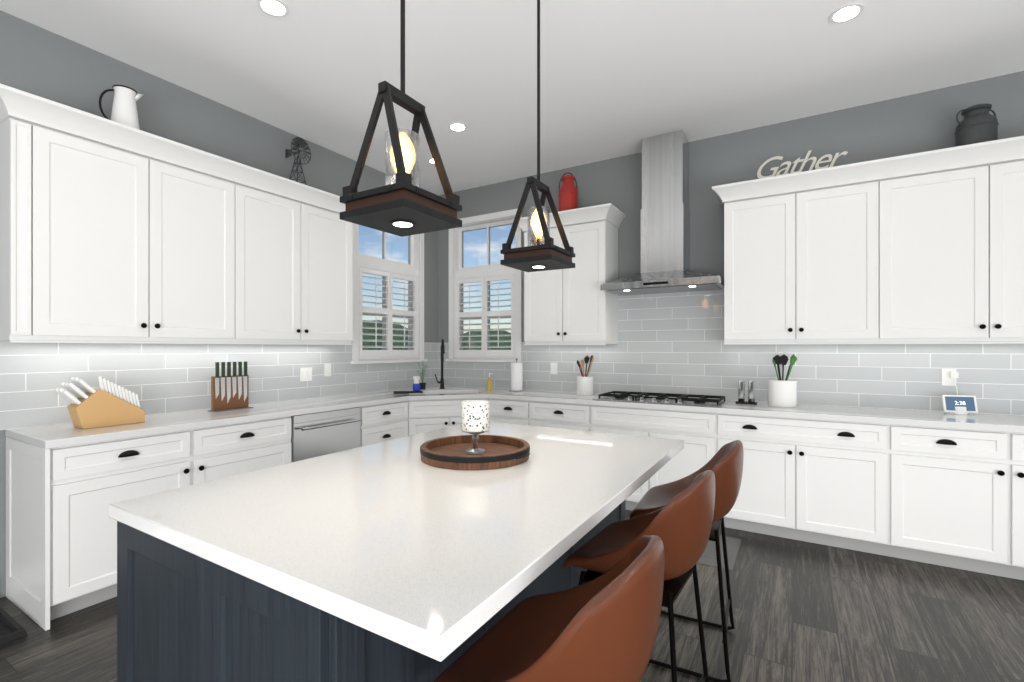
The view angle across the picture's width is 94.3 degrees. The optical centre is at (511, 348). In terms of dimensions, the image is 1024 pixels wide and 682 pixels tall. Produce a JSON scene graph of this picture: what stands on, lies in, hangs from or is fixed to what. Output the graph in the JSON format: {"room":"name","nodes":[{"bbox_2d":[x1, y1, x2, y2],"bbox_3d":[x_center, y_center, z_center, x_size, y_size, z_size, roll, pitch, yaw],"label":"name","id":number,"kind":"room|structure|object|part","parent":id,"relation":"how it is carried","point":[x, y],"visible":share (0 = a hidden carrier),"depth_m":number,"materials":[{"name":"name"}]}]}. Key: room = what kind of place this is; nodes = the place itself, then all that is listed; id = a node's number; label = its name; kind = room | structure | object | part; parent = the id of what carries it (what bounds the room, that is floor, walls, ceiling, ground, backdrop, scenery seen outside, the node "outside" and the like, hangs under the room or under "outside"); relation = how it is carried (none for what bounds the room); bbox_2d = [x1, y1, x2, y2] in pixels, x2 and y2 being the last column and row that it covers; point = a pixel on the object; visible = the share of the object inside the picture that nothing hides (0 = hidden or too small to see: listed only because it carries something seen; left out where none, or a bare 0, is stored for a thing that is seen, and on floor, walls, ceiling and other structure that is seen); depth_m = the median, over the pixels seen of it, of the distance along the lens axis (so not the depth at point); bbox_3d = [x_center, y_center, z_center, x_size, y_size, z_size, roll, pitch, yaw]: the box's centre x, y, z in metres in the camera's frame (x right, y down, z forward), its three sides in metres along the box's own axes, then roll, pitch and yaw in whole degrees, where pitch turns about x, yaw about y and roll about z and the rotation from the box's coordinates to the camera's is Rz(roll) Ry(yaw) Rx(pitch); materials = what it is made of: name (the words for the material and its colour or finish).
{"room":"kitchen","nodes":[
{"label":"kitchen","id":0,"kind":"room"},
{"bbox_2d":[0,10,437,597],"bbox_3d":[-3.221,-0.240,2.017,0.160,3.200,8.760,0,0,31],"label":"wall","id":1,"kind":"structure","parent":0,"point":[42,62],"depth_m":3.26,"materials":[{"name":"grey paint"}]},
{"bbox_2d":[0,104,239,343],"bbox_3d":[-2.367,-0.615,2.931,0.358,1.150,1.103,0,0,31],"label":"upper cabinet","id":2,"kind":"object","parent":1,"relation":"attached to","point":[112,232],"depth_m":2.71,"materials":[{"name":"white paint"}]},
{"bbox_2d":[99,85,143,129],"bbox_3d":[-2.373,-1.428,2.892,0.216,0.312,0.159,0,0,-44],"label":"pitcher","id":3,"kind":"object","parent":2,"relation":"on","point":[124,107],"visible":0.75,"depth_m":2.85,"materials":[{"name":"white ceramic"}]},
{"bbox_2d":[0,341,437,429],"bbox_3d":[-1.849,0.190,4.133,0.007,0.510,3.697,0,0,31],"label":"backsplash","id":4,"kind":"structure","parent":1,"relation":"attached to","point":[162,378],"depth_m":3.30,"materials":[{"name":"grey tile"}]},
{"bbox_2d":[240,176,352,343],"bbox_3d":[-1.819,-0.615,3.843,0.358,1.150,1.025,0,0,31],"label":"upper cabinet","id":5,"kind":"object","parent":1,"relation":"attached to","point":[296,251],"depth_m":3.69,"materials":[{"name":"white paint"}]},
{"bbox_2d":[285,137,310,184],"bbox_3d":[-1.788,-1.496,3.903,0.190,0.441,0.211,0,0,21],"label":"windmill","id":6,"kind":"object","parent":5,"relation":"on","point":[297,142],"visible":0.85,"depth_m":3.88,"materials":[{"name":"grey metal"}]},
{"bbox_2d":[300,367,311,380],"bbox_3d":[-1.811,0.230,4.180,0.008,0.118,0.118,0,0,31],"label":"light switch","id":7,"kind":"object","parent":1,"relation":"attached to","point":[305,374],"visible":1,"depth_m":4.18,"materials":[{"name":"white plastic"}]},
{"bbox_2d":[324,363,330,376],"bbox_3d":[-1.696,0.200,4.373,0.008,0.118,0.075,0,0,31],"label":"electrical outlet","id":8,"kind":"object","parent":1,"relation":"attached to","point":[327,369],"visible":1,"depth_m":4.37,"materials":[{"name":"white plastic"}]},
{"bbox_2d":[351,223,426,363],"bbox_3d":[-1.343,-0.677,5.094,0.210,1.665,1.070,0,0,31],"label":"window","id":9,"kind":"structure","parent":1,"relation":"in","point":[383,250],"depth_m":5.10,"materials":[{"name":"white paint"}]},
{"bbox_2d":[359,265,417,358],"bbox_3d":[-1.312,-0.359,5.076,0.055,0.941,0.866,0,0,31],"label":"blind","id":10,"kind":"object","parent":9,"relation":"attached to","point":[389,311],"visible":0.94,"depth_m":5.05,"materials":[{"name":"white paint"}]},
{"bbox_2d":[0,510,1023,681],"bbox_3d":[0.146,1.385,0.087,7.920,0.050,8.920,0,0,31],"label":"floor","id":11,"kind":"structure","parent":0,"point":[803,611],"depth_m":2.31,"materials":[{"name":"grey wood"}]},
{"bbox_2d":[0,607,26,645],"bbox_3d":[-2.680,1.343,2.016,0.433,0.031,0.798,0,0,31],"label":"floor mat","id":12,"kind":"object","parent":11,"relation":"on","point":[11,629],"visible":1,"depth_m":2.27,"materials":[{"name":"grey fabric"}]},
{"bbox_2d":[6,436,171,630],"bbox_3d":[-2.341,0.923,2.721,0.620,0.878,0.648,0,0,31],"label":"base cabinet","id":13,"kind":"object","parent":11,"relation":"on","point":[61,535],"depth_m":2.42,"materials":[{"name":"white paint"}]},
{"bbox_2d":[5,385,1023,579],"bbox_3d":[0.454,0.465,2.788,5.342,0.040,3.647,0,0,31],"label":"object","id":14,"kind":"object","parent":13,"relation":"on","point":[946,489],"depth_m":3.15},
{"bbox_2d":[54,376,144,428],"bbox_3d":[-2.355,0.301,2.721,0.130,0.286,0.381,0,0,31],"label":"knife block","id":15,"kind":"object","parent":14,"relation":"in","point":[107,403],"visible":1,"depth_m":2.68,"materials":[{"name":"brown wood"}]},
{"bbox_2d":[207,361,252,411],"bbox_3d":[-2.039,0.272,3.442,0.090,0.345,0.280,0,0,31],"label":"knife block","id":16,"kind":"object","parent":14,"relation":"on","point":[229,391],"visible":1,"depth_m":3.42,"materials":[{"name":"brown wood"}]},
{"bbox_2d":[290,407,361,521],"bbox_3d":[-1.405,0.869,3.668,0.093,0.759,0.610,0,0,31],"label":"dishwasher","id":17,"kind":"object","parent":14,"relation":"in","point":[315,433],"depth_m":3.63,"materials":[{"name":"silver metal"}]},
{"bbox_2d":[394,391,422,393],"bbox_3d":[-1.033,0.438,4.727,0.282,0.013,0.140,0,0,-14],"label":"tray","id":18,"kind":"object","parent":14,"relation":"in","point":[399,392],"visible":1,"depth_m":4.68,"materials":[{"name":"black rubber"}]},
{"bbox_2d":[413,376,419,390],"bbox_3d":[-1.000,0.368,4.976,0.080,0.152,0.080,0,0,31],"label":"air freshener","id":19,"kind":"object","parent":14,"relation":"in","point":[416,385],"visible":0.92,"depth_m":4.95,"materials":[{"name":"blue plastic"}]},
{"bbox_2d":[418,361,427,389],"bbox_3d":[-0.963,0.288,5.111,0.119,0.312,0.131,0,0,31],"label":"herb plant","id":20,"kind":"object","parent":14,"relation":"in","point":[422,385],"visible":1,"depth_m":5.11,"materials":[{"name":"green plant"}]},
{"bbox_2d":[435,339,444,388],"bbox_3d":[-0.777,0.172,5.147,0.110,0.545,0.160,0,0,-14],"label":"faucet","id":21,"kind":"object","parent":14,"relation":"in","point":[441,381],"visible":1,"depth_m":5.18,"materials":[{"name":"black metal"}]},
{"bbox_2d":[487,373,492,390],"bbox_3d":[-0.233,0.353,4.947,0.065,0.182,0.059,0,0,31],"label":"soap bottle","id":22,"kind":"object","parent":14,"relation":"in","point":[489,384],"visible":1,"depth_m":4.92,"materials":[{"name":"yellow plastic"}]},
{"bbox_2d":[508,358,524,391],"bbox_3d":[0.049,0.272,4.906,0.170,0.345,0.170,0,0,31],"label":"paper towel holder","id":23,"kind":"object","parent":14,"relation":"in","point":[516,377],"visible":1,"depth_m":4.85,"materials":[{"name":"white paper"}]},
{"bbox_2d":[577,354,593,394],"bbox_3d":[0.693,0.252,4.536,0.184,0.384,0.174,0,0,31],"label":"utensil crock","id":24,"kind":"object","parent":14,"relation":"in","point":[585,385],"visible":1,"depth_m":4.48,"materials":[{"name":"white ceramic"}]},
{"bbox_2d":[591,390,730,407],"bbox_3d":[1.260,0.424,4.049,1.040,0.040,0.510,0,0,31],"label":"cooktop","id":25,"kind":"object","parent":14,"relation":"in","point":[623,396],"depth_m":3.95,"materials":[{"name":"silver metal"}]},
{"bbox_2d":[736,380,756,404],"bbox_3d":[1.879,0.351,3.806,0.150,0.185,0.080,0,0,31],"label":"pepper shaker","id":26,"kind":"object","parent":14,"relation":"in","point":[741,391],"visible":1,"depth_m":3.79,"materials":[{"name":"silver metal"}]},
{"bbox_2d":[768,352,796,406],"bbox_3d":[2.078,0.237,3.651,0.198,0.414,0.196,0,0,31],"label":"utensil crock","id":27,"kind":"object","parent":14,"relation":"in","point":[782,391],"visible":1,"depth_m":3.59,"materials":[{"name":"white ceramic"}]},
{"bbox_2d":[942,395,977,414],"bbox_3d":[3.020,0.381,3.213,0.180,0.126,0.090,0,0,19],"label":"smart display","id":28,"kind":"object","parent":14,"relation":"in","point":[960,404],"visible":1,"depth_m":3.19,"materials":[{"name":"white plastic"}]},
{"bbox_2d":[954,401,965,404],"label":"clock","id":29,"kind":"object","parent":28,"relation":"on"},
{"bbox_2d":[109,502,625,681],"bbox_3d":[-0.276,0.922,1.898,0.931,0.876,1.812,0,0,31],"label":"kitchen island","id":30,"kind":"object","parent":11,"relation":"on","point":[184,614],"depth_m":1.10,"materials":[{"name":"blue wood"}]},
{"bbox_2d":[109,422,683,665],"bbox_3d":[-0.161,0.464,1.829,1.220,0.040,1.830,0,0,31],"label":"island countertop","id":31,"kind":"structure","parent":30,"relation":"on","point":[404,551],"depth_m":1.23,"materials":[{"name":"white stone"}]},
{"bbox_2d":[420,400,529,469],"bbox_3d":[-0.150,0.331,1.945,0.482,0.226,0.446,0,0,31],"label":"tray","id":32,"kind":"object","parent":31,"relation":"on","point":[475,450],"visible":1,"depth_m":1.90,"materials":[{"name":"brown wood"}]},
{"bbox_2d":[461,400,489,454],"bbox_3d":[-0.150,0.322,1.945,0.114,0.207,0.114,0,0,31],"label":"candle holder","id":33,"kind":"object","parent":32,"relation":"on","point":[474,413],"depth_m":1.90,"materials":[{"name":"white glass"}]},
{"bbox_2d":[434,535,663,681],"bbox_3d":[0.094,0.883,1.098,0.487,0.951,0.471,0,0,31],"label":"stool","id":34,"kind":"object","parent":11,"relation":"on","point":[603,627],"visible":1,"depth_m":0.94,"materials":[{"name":"brown leather"}]},
{"bbox_2d":[563,470,714,681],"bbox_3d":[0.455,0.883,1.685,0.487,0.951,0.471,0,0,34],"label":"stool","id":35,"kind":"object","parent":11,"relation":"on","point":[680,525],"visible":0.85,"depth_m":1.51,"materials":[{"name":"brown leather"}]},
{"bbox_3d":[0.468,0.605,1.677,0.461,0.400,0.488,0,0,34],"label":"seat","id":36,"kind":"part","parent":35,"relation":"part of","materials":[{"name":"brown leather"}]},
{"bbox_2d":[630,440,743,681],"bbox_3d":[0.794,0.883,2.185,0.487,0.951,0.471,0,0,27],"label":"stool","id":37,"kind":"object","parent":11,"relation":"on","point":[724,464],"visible":0.73,"depth_m":2.03,"materials":[{"name":"brown leather"}]},
{"bbox_3d":[0.807,0.605,2.178,0.461,0.400,0.488,0,0,27],"label":"seat","id":38,"kind":"part","parent":37,"relation":"part of","materials":[{"name":"brown leather"}]},
{"bbox_2d":[0,0,1023,194],"bbox_3d":[0.146,-1.865,0.087,7.920,0.050,8.920,0,0,31],"label":"ceiling","id":39,"kind":"structure","parent":0,"point":[619,78],"depth_m":3.05,"materials":[{"name":"white paint"}]},
{"bbox_2d":[257,0,288,17],"bbox_3d":[-1.286,-1.836,2.558,0.155,0.006,0.155,0,0,7],"label":"recessed light","id":40,"kind":"object","parent":39,"relation":"in","point":[275,8],"depth_m":2.56,"materials":[{"name":"white paint"}]},
{"bbox_2d":[340,0,461,236],"bbox_3d":[-0.345,-1.114,1.502,0.276,1.448,0.276,0,0,31],"label":"pendant light","id":41,"kind":"object","parent":39,"relation":"hanging from","point":[402,204],"visible":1,"depth_m":1.45,"materials":[{"name":"grey metal"}]},
{"bbox_3d":[-0.345,-0.569,1.502,0.108,0.205,0.108,0,0,31],"label":"lamp shade","id":42,"kind":"part","parent":41,"relation":"part of","materials":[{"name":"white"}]},
{"bbox_2d":[428,158,443,163],"bbox_3d":[-0.747,-1.836,4.660,0.155,0.006,0.155,0,0,25],"label":"recessed light","id":43,"kind":"object","parent":39,"relation":"in","point":[430,160],"depth_m":4.65,"materials":[{"name":"white paint"}]},
{"bbox_2d":[448,122,466,131],"bbox_3d":[-0.452,-1.836,3.946,0.155,0.006,0.155,0,0,25],"label":"recessed light","id":44,"kind":"object","parent":39,"relation":"in","point":[456,126],"depth_m":3.95,"materials":[{"name":"white paint"}]},
{"bbox_2d":[500,0,574,271],"bbox_3d":[0.128,-1.114,2.291,0.276,1.448,0.276,0,0,31],"label":"pendant light","id":45,"kind":"object","parent":39,"relation":"hanging from","point":[535,254],"visible":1,"depth_m":2.24,"materials":[{"name":"grey metal"}]},
{"bbox_3d":[0.128,-0.569,2.291,0.108,0.205,0.108,0,0,31],"label":"lamp shade","id":46,"kind":"part","parent":45,"relation":"part of","materials":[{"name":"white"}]},
{"bbox_2d":[829,3,863,23],"bbox_3d":[1.835,-1.836,2.607,0.155,0.006,0.155,0,0,-8],"label":"recessed light","id":47,"kind":"object","parent":39,"relation":"in","point":[842,14],"depth_m":2.60,"materials":[{"name":"white paint"}]},
{"bbox_2d":[438,71,1023,342],"bbox_3d":[2.402,-0.240,3.842,7.920,3.200,0.160,0,0,31],"label":"wall","id":48,"kind":"structure","parent":0,"point":[913,123],"depth_m":4.02,"materials":[{"name":"grey paint"}]},
{"bbox_2d":[446,209,522,362],"bbox_3d":[-0.290,-0.677,5.430,1.030,1.665,0.210,0,0,31],"label":"window","id":49,"kind":"structure","parent":48,"relation":"in","point":[480,247],"depth_m":5.46,"materials":[{"name":"white paint"}]},
{"bbox_2d":[455,272,514,357],"bbox_3d":[-0.308,-0.359,5.399,0.826,0.941,0.055,0,0,31],"label":"blind","id":50,"kind":"object","parent":49,"relation":"attached to","point":[484,314],"visible":0.98,"depth_m":5.38,"materials":[{"name":"white paint"}]},
{"bbox_2d":[551,363,556,373],"bbox_3d":[0.433,0.210,4.915,0.075,0.118,0.008,0,0,31],"label":"electrical outlet","id":51,"kind":"object","parent":48,"relation":"attached to","point":[553,368],"visible":1,"depth_m":4.91,"materials":[{"name":"white plastic"}]},
{"bbox_2d":[521,212,619,343],"bbox_3d":[0.569,-0.615,4.637,0.840,1.150,0.358,0,0,31],"label":"upper cabinet","id":52,"kind":"object","parent":48,"relation":"attached to","point":[562,306],"depth_m":4.43,"materials":[{"name":"white paint"}]},
{"bbox_2d":[558,172,577,210],"bbox_3d":[0.548,-1.495,4.640,0.193,0.444,0.193,0,0,-4],"label":"milk can","id":53,"kind":"object","parent":52,"relation":"on","point":[568,195],"visible":0.73,"depth_m":4.57,"materials":[{"name":"red paint"}]},
{"bbox_2d":[600,130,723,295],"bbox_3d":[1.310,-1.168,4.110,0.960,1.338,0.498,0,0,31],"label":"range hood","id":54,"kind":"object","parent":48,"relation":"attached to","point":[665,239],"visible":0.94,"depth_m":4.06,"materials":[{"name":"metal"}]},
{"bbox_2d":[438,289,1023,414],"bbox_3d":[1.501,-0.048,4.282,5.597,0.985,0.007,0,0,31],"label":"backsplash","id":55,"kind":"structure","parent":48,"relation":"attached to","point":[672,343],"depth_m":4.07,"materials":[{"name":"grey tile"}]},
{"bbox_2d":[720,172,883,343],"bbox_3d":[2.189,-0.615,3.664,0.980,1.150,0.358,0,0,31],"label":"upper cabinet","id":56,"kind":"object","parent":48,"relation":"attached to","point":[804,263],"depth_m":3.48,"materials":[{"name":"white paint"}]},
{"bbox_2d":[757,150,847,178],"bbox_3d":[2.221,-1.392,3.658,0.600,0.237,0.040,0,0,31],"label":"gather sign","id":57,"kind":"object","parent":56,"relation":"on","point":[795,162],"visible":0.75,"depth_m":3.66,"materials":[{"name":"beige metal"}]},
{"bbox_2d":[942,369,955,385],"bbox_3d":[3.065,0.205,3.333,0.075,0.118,0.008,0,0,31],"label":"electrical outlet","id":58,"kind":"object","parent":48,"relation":"attached to","point":[947,380],"visible":0.75,"depth_m":3.33,"materials":[{"name":"white plastic"}]},
{"bbox_2d":[950,372,958,394],"bbox_3d":[3.069,0.305,3.266,0.067,0.276,0.102,0,0,31],"label":"cord","id":59,"kind":"object","parent":58,"relation":"attached to","point":[954,375],"visible":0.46,"depth_m":3.29,"materials":[{"name":"white plastic"}]},
{"bbox_2d":[884,148,1023,343],"bbox_3d":[3.081,-0.615,3.128,1.100,1.150,0.358,0,0,31],"label":"upper cabinet","id":60,"kind":"object","parent":48,"relation":"attached to","point":[954,229],"depth_m":3.06,"materials":[{"name":"white paint"}]},
{"bbox_2d":[955,103,998,146],"bbox_3d":[3.060,-1.428,3.131,0.259,0.310,0.208,0,0,1],"label":"milk can","id":61,"kind":"object","parent":60,"relation":"on","point":[979,123],"visible":0.75,"depth_m":3.07,"materials":[{"name":"grey metal"}]}
]}

